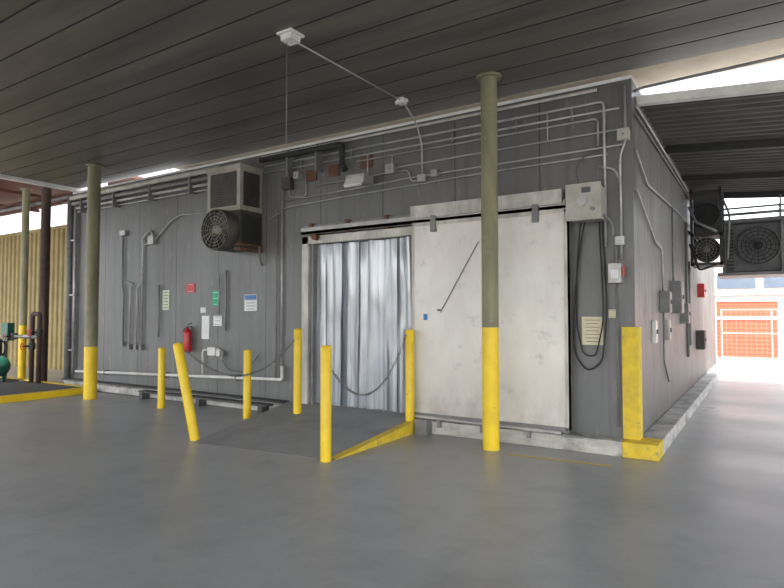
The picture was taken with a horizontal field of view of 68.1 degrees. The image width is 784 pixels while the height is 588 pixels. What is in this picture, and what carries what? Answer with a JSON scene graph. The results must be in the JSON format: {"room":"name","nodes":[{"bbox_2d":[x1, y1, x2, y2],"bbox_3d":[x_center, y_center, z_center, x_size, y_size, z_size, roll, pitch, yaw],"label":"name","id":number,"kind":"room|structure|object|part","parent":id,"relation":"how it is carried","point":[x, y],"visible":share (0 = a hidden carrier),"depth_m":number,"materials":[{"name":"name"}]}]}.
{"room":"warehouse","nodes":[
{"label":"warehouse","id":0,"kind":"room"},
{"bbox_2d":[70,78,638,437],"bbox_3d":[-2.152,-0.213,9.834,11.770,4.280,0.200,-1,-3,33],"label":"wall","id":1,"kind":"structure","parent":0,"point":[180,257],"depth_m":9.30,"materials":[{"name":"metal"}]},
{"bbox_2d":[0,173,107,191],"bbox_3d":[-10.646,-2.669,7.495,0.100,0.330,14.570,-1,-3,33],"label":"trim","id":2,"kind":"structure","parent":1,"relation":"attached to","point":[2,176],"depth_m":12.38,"materials":[{"name":"white paint"}]},
{"bbox_2d":[63,194,79,377],"bbox_3d":[-7.068,-0.185,12.774,0.320,4.050,0.164,-1,-3,33],"label":"riser pipe","id":3,"kind":"object","parent":1,"relation":"attached to","point":[70,208],"visible":0.98,"depth_m":12.73,"materials":[{"name":"grey metal"}]},
{"bbox_2d":[162,290,169,309],"bbox_3d":[-4.318,0.116,11.085,0.200,0.380,0.014,-1,-3,33],"label":"wall sign","id":4,"kind":"object","parent":1,"relation":"attached to","point":[166,293],"visible":1,"depth_m":11.07,"materials":[{"name":"beige plastic"}]},
{"bbox_2d":[119,212,226,349],"bbox_3d":[-4.228,-0.204,11.000,3.176,2.572,0.079,-1,-3,33],"label":"conduit","id":5,"kind":"object","parent":1,"relation":"attached to","point":[152,240],"visible":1,"depth_m":11.45,"materials":[{"name":"grey metal"}]},
{"bbox_2d":[75,366,283,380],"bbox_3d":[-4.292,1.431,10.967,6.079,0.417,0.099,-1,-3,33],"label":"drain pipe","id":6,"kind":"object","parent":1,"relation":"attached to","point":[104,372],"visible":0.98,"depth_m":10.37,"materials":[{"name":"white paint"}]},
{"bbox_2d":[183,323,192,351],"bbox_3d":[-3.716,0.789,10.572,0.172,0.534,0.172,1,-2,-21],"label":"fire extinguisher","id":7,"kind":"object","parent":1,"relation":"attached to","point":[188,330],"visible":0.92,"depth_m":10.52,"materials":[{"name":"red metal"}]},
{"bbox_2d":[186,283,194,292],"bbox_3d":[-3.720,-0.109,10.710,0.240,0.170,0.014,-1,-3,33],"label":"wall sign","id":8,"kind":"object","parent":1,"relation":"attached to","point":[190,288],"visible":1,"depth_m":10.70,"materials":[{"name":"red plastic"}]},
{"bbox_2d":[200,307,205,312],"bbox_3d":[-3.417,0.293,10.500,0.140,0.100,0.014,-1,-3,33],"label":"wall sign","id":9,"kind":"object","parent":1,"relation":"attached to","point":[202,309],"visible":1,"depth_m":10.50,"materials":[{"name":"white paper"}]},
{"bbox_2d":[202,316,209,338],"bbox_3d":[-3.358,0.602,10.451,0.200,0.420,0.011,-1,-3,33],"label":"wall sign","id":10,"kind":"object","parent":1,"relation":"attached to","point":[205,319],"visible":1,"depth_m":10.44,"materials":[{"name":"white plastic"}]},
{"bbox_2d":[212,290,218,305],"bbox_3d":[-3.140,0.077,10.329,0.170,0.280,0.014,-1,-3,33],"label":"wall sign","id":11,"kind":"object","parent":1,"relation":"attached to","point":[215,294],"visible":1,"depth_m":10.33,"materials":[{"name":"green plastic"}]},
{"bbox_2d":[213,316,221,325],"bbox_3d":[-3.089,0.475,10.282,0.220,0.180,0.014,-1,-3,33],"label":"wall sign","id":12,"kind":"object","parent":1,"relation":"attached to","point":[217,320],"visible":1,"depth_m":10.28,"materials":[{"name":"white paper"}]},
{"bbox_2d":[201,347,258,373],"bbox_3d":[-2.824,1.175,10.010,1.422,0.480,0.139,-1,-3,33],"label":"pipe","id":13,"kind":"object","parent":1,"relation":"attached to","point":[213,351],"visible":0.89,"depth_m":10.18,"materials":[{"name":"white paint"}]},
{"bbox_2d":[201,163,262,265],"bbox_3d":[-2.700,-1.289,9.678,0.880,1.642,0.722,-1,-3,33],"label":"cooler","id":14,"kind":"object","parent":1,"relation":"attached to","point":[232,222],"visible":1,"depth_m":9.52,"materials":[{"name":"black metal"}]},
{"bbox_2d":[244,294,256,310],"bbox_3d":[-2.399,0.148,9.851,0.300,0.280,0.014,-1,-3,33],"label":"wall sign","id":15,"kind":"object","parent":1,"relation":"attached to","point":[250,301],"visible":1,"depth_m":9.85,"materials":[{"name":"white paper"}]},
{"bbox_2d":[281,177,293,189],"bbox_3d":[-1.696,-1.790,9.411,0.190,0.190,0.119,-1,-3,33],"label":"junction box","id":16,"kind":"object","parent":1,"relation":"attached to","point":[287,183],"visible":0.96,"depth_m":9.37,"materials":[{"name":"grey metal"}]},
{"bbox_2d":[293,171,302,179],"bbox_3d":[-1.510,-1.895,9.296,0.110,0.110,0.119,-1,-3,33],"label":"junction box","id":17,"kind":"object","parent":1,"relation":"attached to","point":[297,175],"visible":1,"depth_m":9.27,"materials":[{"name":"grey metal"}]},
{"bbox_2d":[306,169,316,181],"bbox_3d":[-1.280,-1.879,9.192,0.200,0.180,0.044,-1,-3,33],"label":"junction box","id":18,"kind":"object","parent":1,"relation":"in","point":[311,174],"visible":0.95,"depth_m":9.18,"materials":[{"name":"metal"}]},
{"bbox_2d":[69,88,596,212],"bbox_3d":[-2.329,-2.048,9.786,11.200,0.495,0.189,-1,-3,33],"label":"pipe","id":19,"kind":"object","parent":1,"relation":"attached to","point":[192,180],"visible":0.93,"depth_m":10.42,"materials":[{"name":"black metal"}]},
{"bbox_2d":[328,164,339,176],"bbox_3d":[-0.901,-1.908,8.949,0.200,0.180,0.044,-1,-3,33],"label":"junction box","id":20,"kind":"object","parent":1,"relation":"in","point":[333,170],"visible":0.99,"depth_m":8.94,"materials":[{"name":"metal"}]},
{"bbox_2d":[301,226,411,404],"bbox_3d":[-0.496,0.397,8.640,2.060,2.630,0.220,-1,-3,33],"label":"door frame","id":21,"kind":"structure","parent":1,"relation":"in","point":[309,246],"depth_m":9.04,"materials":[{"name":"white metal"}]},
{"bbox_3d":[-0.496,0.397,8.640,2.060,2.630,0.220,-1,-3,33],"label":"frame","id":22,"kind":"part","parent":21,"relation":"part of","materials":[{"name":"white metal"}]},
{"bbox_2d":[316,236,411,412],"bbox_3d":[-0.414,0.461,8.604,1.825,2.500,0.168,-1,-3,33],"label":"curtain","id":23,"kind":"object","parent":21,"relation":"hanging from","point":[364,288],"visible":0.88,"depth_m":8.60,"materials":[{"name":"plastic"}]},
{"bbox_2d":[343,173,372,187],"bbox_3d":[-0.453,-1.614,8.405,0.330,0.188,0.456,-1,-3,33],"label":"light","id":24,"kind":"object","parent":1,"relation":"attached to","point":[361,179],"visible":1,"depth_m":8.26,"materials":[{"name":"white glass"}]},
{"bbox_2d":[361,155,372,168],"bbox_3d":[-0.379,-1.961,8.616,0.200,0.180,0.044,-1,-3,33],"label":"junction box","id":25,"kind":"object","parent":1,"relation":"in","point":[370,162],"visible":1,"depth_m":8.61,"materials":[{"name":"metal"}]},
{"bbox_2d":[385,163,396,174],"bbox_3d":[-0.013,-1.792,8.329,0.140,0.140,0.119,-1,-3,33],"label":"junction box","id":26,"kind":"object","parent":1,"relation":"attached to","point":[390,169],"visible":1,"depth_m":8.29,"materials":[{"name":"grey metal"}]},
{"bbox_2d":[301,189,565,239],"bbox_3d":[0.348,-1.024,7.991,4.100,0.340,0.249,-1,-3,33],"label":"door track","id":27,"kind":"object","parent":1,"relation":"attached to","point":[547,199],"depth_m":7.63,"materials":[{"name":"beige metal"}]},
{"bbox_2d":[412,204,571,432],"bbox_3d":[1.186,0.283,7.367,2.110,2.700,0.170,-1,-3,33],"label":"door","id":28,"kind":"structure","parent":27,"relation":"hanging from","point":[535,372],"depth_m":7.19,"materials":[{"name":"white metal"}]},
{"bbox_2d":[431,169,439,177],"bbox_3d":[0.593,-1.647,7.935,0.090,0.090,0.119,-1,-3,33],"label":"junction box","id":29,"kind":"object","parent":1,"relation":"attached to","point":[434,173],"visible":1,"depth_m":7.90,"materials":[{"name":"grey metal"}]},
{"bbox_2d":[264,85,625,426],"bbox_3d":[0.292,-0.389,8.120,5.740,3.900,0.051,-1,-3,33],"label":"conduit","id":30,"kind":"object","parent":1,"relation":"attached to","point":[604,167],"visible":0.89,"depth_m":7.63,"materials":[{"name":"grey metal"}]},
{"bbox_2d":[174,37,783,169],"bbox_3d":[2.502,-2.690,7.338,15.600,0.200,0.630,-1,-3,33],"label":"trim","id":31,"kind":"structure","parent":1,"relation":"attached to","point":[652,74],"depth_m":6.80,"materials":[{"name":"beige metal"}]},
{"bbox_2d":[565,149,613,235],"bbox_3d":[2.283,-1.182,6.689,0.470,1.038,0.359,-1,-3,33],"label":"box","id":32,"kind":"object","parent":1,"relation":"attached to","point":[585,202],"visible":1,"depth_m":6.58,"materials":[{"name":"beige metal"}]},
{"bbox_2d":[573,221,607,369],"bbox_3d":[2.302,0.022,6.760,0.394,1.730,0.078,-1,-3,33],"label":"hanging cable","id":33,"kind":"object","parent":32,"relation":"hanging from","point":[579,240],"visible":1,"depth_m":6.75,"materials":[{"name":"black rubber"}]},
{"bbox_2d":[582,317,602,344],"bbox_3d":[2.347,0.431,6.791,0.240,0.330,0.014,-1,-3,33],"label":"wall sign","id":34,"kind":"object","parent":1,"relation":"attached to","point":[591,326],"visible":1,"depth_m":6.79,"materials":[{"name":"paper"}]},
{"bbox_2d":[609,309,615,317],"bbox_3d":[2.541,0.226,6.674,0.090,0.100,0.014,-1,-3,33],"label":"wall sign","id":35,"kind":"object","parent":1,"relation":"attached to","point":[612,312],"visible":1,"depth_m":6.67,"materials":[{"name":"paper"}]},
{"bbox_2d":[608,246,624,282],"bbox_3d":[2.565,-0.336,6.614,0.170,0.420,0.124,-1,-3,33],"label":"switch box","id":36,"kind":"object","parent":1,"relation":"attached to","point":[616,271],"visible":1,"depth_m":6.57,"materials":[{"name":"white plastic"}]},
{"bbox_2d":[615,236,625,245],"bbox_3d":[2.607,-0.606,6.625,0.100,0.100,0.079,-1,-3,33],"label":"box","id":37,"kind":"object","parent":1,"relation":"attached to","point":[619,240],"visible":1,"depth_m":6.59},
{"bbox_2d":[617,127,629,141],"bbox_3d":[2.647,-1.817,6.622,0.130,0.130,0.119,-1,-3,33],"label":"junction box","id":38,"kind":"object","parent":1,"relation":"attached to","point":[623,134],"visible":1,"depth_m":6.59,"materials":[{"name":"grey metal"}]},
{"bbox_2d":[621,327,642,439],"bbox_3d":[2.729,1.003,6.586,0.180,1.258,0.190,-1,-3,33],"label":"guard","id":39,"kind":"object","parent":1,"relation":"attached to","point":[631,336],"visible":1,"depth_m":6.51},
{"bbox_2d":[633,54,783,92],"bbox_3d":[5.015,-2.498,5.349,5.233,0.214,0.083,-1,-3,33],"label":"conduit","id":40,"kind":"object","parent":1,"relation":"attached to","point":[782,55],"visible":1,"depth_m":6.34,"materials":[{"name":"grey metal"}]},
{"bbox_2d":[73,75,641,193],"bbox_3d":[1.225,-2.169,15.172,11.770,0.040,12.700,-1,-3,33],"label":"trim","id":41,"kind":"structure","parent":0,"point":[628,76],"depth_m":8.38,"materials":[{"name":"grey metal"}]},
{"bbox_2d":[0,357,783,587],"bbox_3d":[4.493,2.350,20.807,75.000,0.001,80.000,-1,-3,33],"label":"floor","id":42,"kind":"structure","parent":0,"point":[110,490],"depth_m":4.71,"materials":[{"name":"paint"}]},
{"bbox_2d":[18,187,32,378],"bbox_3d":[-9.014,-0.255,14.208,0.268,4.700,0.268,-1,-3,33],"label":"support column","id":43,"kind":"structure","parent":42,"relation":"on","point":[25,223],"depth_m":14.16,"materials":[{"name":"grey metal"}]},
{"bbox_2d":[0,224,66,369],"bbox_3d":[-14.961,0.229,20.294,20.900,4.200,0.120,-1,-3,33],"label":"corrugated metal fence","id":44,"kind":"object","parent":42,"relation":"on","point":[10,244],"visible":0.34,"depth_m":17.70,"materials":[{"name":"beige metal"}]},
{"bbox_2d":[0,376,82,403],"bbox_3d":[-9.261,1.982,12.765,6.550,0.120,1.750,-1,-3,33],"label":"pad","id":45,"kind":"object","parent":42,"relation":"on","point":[12,389],"visible":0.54,"depth_m":11.42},
{"bbox_2d":[0,339,10,381],"bbox_3d":[-8.809,1.410,12.741,1.060,1.040,0.440,-1,-3,33],"label":"air compressor","id":46,"kind":"object","parent":45,"relation":"on","point":[5,365],"visible":1,"depth_m":12.57,"materials":[{"name":"green metal"}]},
{"bbox_2d":[0,312,42,382],"bbox_3d":[-8.343,1.167,12.903,1.779,1.539,0.280,-1,-3,33],"label":"valve manifold","id":47,"kind":"object","parent":45,"relation":"on","point":[8,333],"visible":1,"depth_m":12.63,"materials":[{"name":"metal"}]},
{"bbox_2d":[39,186,51,381],"bbox_3d":[-7.900,-0.294,13.185,0.298,4.700,0.298,-1,-3,33],"label":"support column","id":48,"kind":"structure","parent":42,"relation":"on","point":[46,192],"depth_m":13.13,"materials":[{"name":"metal"}]},
{"bbox_2d":[0,176,143,216],"bbox_3d":[-15.163,-0.350,16.296,16.900,5.050,7.000,-1,-3,33],"label":"canopy","id":49,"kind":"object","parent":42,"relation":"on","point":[10,191],"visible":0.12,"depth_m":15.46,"materials":[{"name":"metal"}]},
{"bbox_2d":[83,163,103,399],"bbox_3d":[-5.665,-0.239,10.962,0.328,4.420,0.328,-1,-3,33],"label":"support column","id":50,"kind":"structure","parent":42,"relation":"on","point":[94,170],"depth_m":10.88,"materials":[{"name":"grey metal"}]},
{"bbox_2d":[138,390,157,398],"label":"plate","id":51,"kind":"object","parent":42,"relation":"on","point":[143,394],"depth_m":10.84,"materials":[{"name":"grey metal"}]},
{"bbox_2d":[157,348,165,408],"bbox_3d":[-3.904,1.418,9.827,0.118,1.020,0.118,-1,-3,33],"label":"bollard","id":52,"kind":"object","parent":42,"relation":"on","point":[161,351],"visible":1,"depth_m":9.78,"materials":[{"name":"yellow metal"}]},
{"bbox_2d":[165,392,181,396],"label":"plate","id":53,"kind":"object","parent":42,"relation":"on","point":[166,393],"depth_m":10.35,"materials":[{"name":"grey metal"}]},
{"bbox_2d":[61,378,288,410],"bbox_3d":[-4.435,1.873,10.982,6.500,0.200,0.199,-1,-3,33],"label":"ledge","id":54,"kind":"object","parent":42,"relation":"on","point":[102,386],"visible":0.52,"depth_m":10.70,"materials":[{"name":"concrete"}]},
{"bbox_2d":[173,343,199,440],"bbox_3d":[-2.586,1.246,7.293,0.352,1.268,0.119,0,-2,0],"label":"bollard","id":55,"kind":"object","parent":42,"relation":"on","point":[178,348],"visible":0.91,"depth_m":7.25,"materials":[{"name":"yellow metal"}]},
{"bbox_2d":[192,395,242,406],"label":"plate","id":56,"kind":"object","parent":42,"relation":"on","point":[201,401],"depth_m":9.86,"materials":[{"name":"grey metal"}]},
{"bbox_2d":[243,350,251,418],"bbox_3d":[-2.209,1.371,8.859,0.118,1.040,0.118,-1,-3,33],"label":"bollard","id":57,"kind":"object","parent":42,"relation":"on","point":[247,365],"visible":0.93,"depth_m":8.81,"materials":[{"name":"yellow metal"}]},
{"bbox_2d":[251,401,273,413],"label":"plate","id":58,"kind":"object","parent":42,"relation":"on","point":[262,407],"depth_m":9.18,"materials":[{"name":"grey metal"}]},
{"bbox_2d":[192,401,415,460],"bbox_3d":[-1.198,1.756,7.670,2.510,0.200,2.279,-1,-3,33],"label":"ramp","id":59,"kind":"object","parent":42,"relation":"on","point":[278,430],"visible":0.74,"depth_m":7.41,"materials":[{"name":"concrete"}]},
{"bbox_2d":[293,329,301,413],"bbox_3d":[-1.379,1.125,8.477,0.118,1.240,0.118,-1,-3,33],"label":"bollard","id":60,"kind":"object","parent":59,"relation":"on","point":[297,374],"visible":0.98,"depth_m":8.43,"materials":[{"name":"yellow metal"}]},
{"bbox_2d":[185,340,294,376],"bbox_3d":[-2.026,0.887,7.903,1.629,0.479,0.034,2,-3,-42],"label":"chain","id":61,"kind":"object","parent":60,"relation":"attached to","point":[217,371],"visible":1,"depth_m":7.86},
{"bbox_2d":[405,329,413,420],"bbox_3d":[0.240,1.082,7.760,0.118,1.220,0.118,-1,-3,33],"label":"bollard","id":62,"kind":"object","parent":59,"relation":"on","point":[409,342],"visible":0.95,"depth_m":7.71,"materials":[{"name":"yellow metal"}]},
{"bbox_2d":[332,335,406,395],"bbox_3d":[-0.245,0.866,7.012,0.034,0.703,1.685,-1,-3,31],"label":"chain","id":63,"kind":"object","parent":62,"relation":"attached to","point":[335,375],"visible":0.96,"depth_m":6.95,"materials":[{"name":"metal"}]},
{"bbox_2d":[320,345,331,461],"bbox_3d":[-0.711,1.170,6.239,0.118,1.240,0.118,-1,-3,33],"label":"bollard","id":64,"kind":"object","parent":42,"relation":"on","point":[326,350],"visible":1,"depth_m":6.19,"materials":[{"name":"yellow metal"}]},
{"bbox_2d":[476,71,500,450],"bbox_3d":[1.158,-0.397,6.859,0.294,4.420,0.294,-1,-3,33],"label":"support column","id":65,"kind":"structure","parent":42,"relation":"on","point":[488,80],"depth_m":6.78,"materials":[{"name":"grey metal"}]},
{"bbox_2d":[414,414,584,438],"bbox_3d":[1.185,1.705,7.153,2.300,0.242,0.180,-1,-3,33],"label":"rail","id":66,"kind":"object","parent":42,"relation":"on","point":[422,424],"visible":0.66,"depth_m":7.40,"materials":[{"name":"grey metal"}]},
{"bbox_2d":[432,420,661,461],"bbox_3d":[1.656,1.736,7.062,2.950,0.172,0.219,-1,-3,33],"label":"concrete curb","id":67,"kind":"object","parent":42,"relation":"on","point":[594,444],"visible":0.78,"depth_m":6.68,"materials":[{"name":"grey concrete"}]},
{"bbox_2d":[508,454,612,466],"bbox_3d":[1.797,1.789,6.251,1.100,0.001,0.130,-1,-3,33],"label":"floor marking","id":68,"kind":"object","parent":42,"relation":"on","point":[508,454],"depth_m":6.23,"materials":[{"name":"paint"}]},
{"bbox_2d":[641,363,725,455],"bbox_3d":[6.229,1.914,11.682,0.249,0.172,12.500,-1,-3,33],"label":"concrete curb","id":69,"kind":"object","parent":42,"relation":"on","point":[667,428],"visible":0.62,"depth_m":8.50,"materials":[{"name":"grey concrete"}]},
{"bbox_2d":[714,256,783,358],"bbox_3d":[18.693,0.320,22.644,21.000,4.200,7.700,-1,-3,33],"label":"neighbouring building","id":70,"kind":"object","parent":42,"relation":"on","point":[743,288],"visible":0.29,"depth_m":21.59,"materials":[{"name":"paint"}]},
{"bbox_2d":[715,298,781,357],"bbox_3d":[13.211,1.280,21.609,2.150,2.200,0.099,-1,-3,33],"label":"roller door","id":71,"kind":"structure","parent":70,"relation":"attached to","point":[738,321],"depth_m":21.56,"materials":[{"name":"orange metal"}]},
{"bbox_2d":[720,309,783,361],"bbox_3d":[16.813,1.321,17.451,12.060,1.800,0.060,-1,-3,33],"label":"wire mesh fence","id":72,"kind":"object","parent":42,"relation":"on","point":[771,312],"visible":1,"depth_m":20.17,"materials":[{"name":"metal"}]},
{"bbox_2d":[0,0,783,187],"bbox_3d":[-2.822,-2.916,2.104,18.900,0.250,13.940,-1,-3,33],"label":"ceiling","id":73,"kind":"structure","parent":0,"point":[130,88],"depth_m":6.51,"materials":[{"name":"metal"}]},
{"bbox_2d":[276,27,426,182],"bbox_3d":[-0.327,-2.044,6.960,0.220,1.120,2.779,-1,-3,33],"label":"conduit","id":74,"kind":"object","parent":73,"relation":"attached to","point":[289,36],"depth_m":6.19,"materials":[{"name":"white metal"}]},
{"bbox_2d":[635,86,715,433],"bbox_3d":[6.093,-0.131,11.966,0.200,4.280,12.300,-1,-3,33],"label":"wall","id":75,"kind":"structure","parent":0,"point":[659,395],"depth_m":8.49,"materials":[{"name":"grey metal"}]},
{"bbox_2d":[652,320,658,342],"bbox_3d":[3.425,0.489,7.532,0.069,0.300,0.150,-1,-3,33],"label":"electrical box","id":76,"kind":"object","parent":75,"relation":"attached to","point":[655,331],"visible":1,"depth_m":7.48,"materials":[{"name":"white paint"}]},
{"bbox_2d":[635,105,691,381],"bbox_3d":[4.945,-0.361,9.945,0.050,3.408,7.955,-1,-3,33],"label":"conduit","id":77,"kind":"object","parent":75,"relation":"attached to","point":[687,263],"visible":0.94,"depth_m":8.89,"materials":[{"name":"grey metal"}]},
{"bbox_2d":[660,291,672,312],"bbox_3d":[3.869,0.114,8.165,0.149,0.300,0.250,-1,-3,33],"label":"electrical box","id":78,"kind":"object","parent":75,"relation":"attached to","point":[666,301],"visible":1,"depth_m":8.07,"materials":[{"name":"grey metal"}]},
{"bbox_2d":[665,320,671,339],"bbox_3d":[4.077,0.528,8.539,0.079,0.300,0.200,-1,-3,33],"label":"electrical box","id":79,"kind":"object","parent":75,"relation":"attached to","point":[668,329],"visible":0.99,"depth_m":8.46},
{"bbox_2d":[670,281,684,312],"bbox_3d":[4.497,0.050,9.120,0.179,0.500,0.350,-1,-3,33],"label":"electrical box","id":80,"kind":"object","parent":75,"relation":"attached to","point":[676,287],"visible":0.98,"depth_m":8.98,"materials":[{"name":"grey metal"}]},
{"bbox_2d":[680,303,690,323],"bbox_3d":[5.133,0.339,10.127,0.149,0.350,0.300,-1,-3,33],"label":"electrical box","id":81,"kind":"object","parent":75,"relation":"attached to","point":[684,317],"visible":0.91,"depth_m":10.00,"materials":[{"name":"grey metal"}]},
{"bbox_2d":[696,330,706,349],"bbox_3d":[6.604,0.976,12.368,0.179,0.400,0.400,-1,-3,33],"label":"electrical box","id":82,"kind":"object","parent":75,"relation":"attached to","point":[701,339],"visible":1,"depth_m":12.21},
{"bbox_2d":[698,283,705,297],"bbox_3d":[6.916,-0.074,12.922,0.149,0.300,0.450,-1,-3,33],"label":"fire alarm box","id":83,"kind":"object","parent":75,"relation":"attached to","point":[701,287],"visible":1,"depth_m":12.74,"materials":[{"name":"red metal"}]},
{"bbox_2d":[687,186,730,270],"bbox_3d":[6.009,-1.200,11.009,0.756,1.556,0.871,-1,-3,33],"label":"fan","id":84,"kind":"object","parent":75,"relation":"attached to","point":[706,208],"visible":1,"depth_m":10.88,"materials":[{"name":"black metal"}]},
{"bbox_2d":[636,79,783,198],"bbox_3d":[7.260,-0.240,7.826,6.220,4.180,6.510,-1,-3,33],"label":"corrugated awning","id":85,"kind":"object","parent":75,"relation":"attached to","point":[731,137],"visible":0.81,"depth_m":7.96,"materials":[{"name":"grey metal"}]},
{"bbox_2d":[718,194,783,278],"bbox_3d":[7.775,-1.135,11.608,2.200,1.540,1.150,-1,-3,33],"label":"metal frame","id":86,"kind":"object","parent":85,"relation":"hanging from","point":[756,245],"visible":0.91,"depth_m":11.53,"materials":[{"name":"white metal"}]},
{"bbox_2d":[714,273,715,342],"bbox_3d":[4.601,0.191,20.345,11.770,4.280,0.200,-1,-3,33],"label":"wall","id":87,"kind":"structure","parent":0,"point":[714,273],"depth_m":17.15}
]}

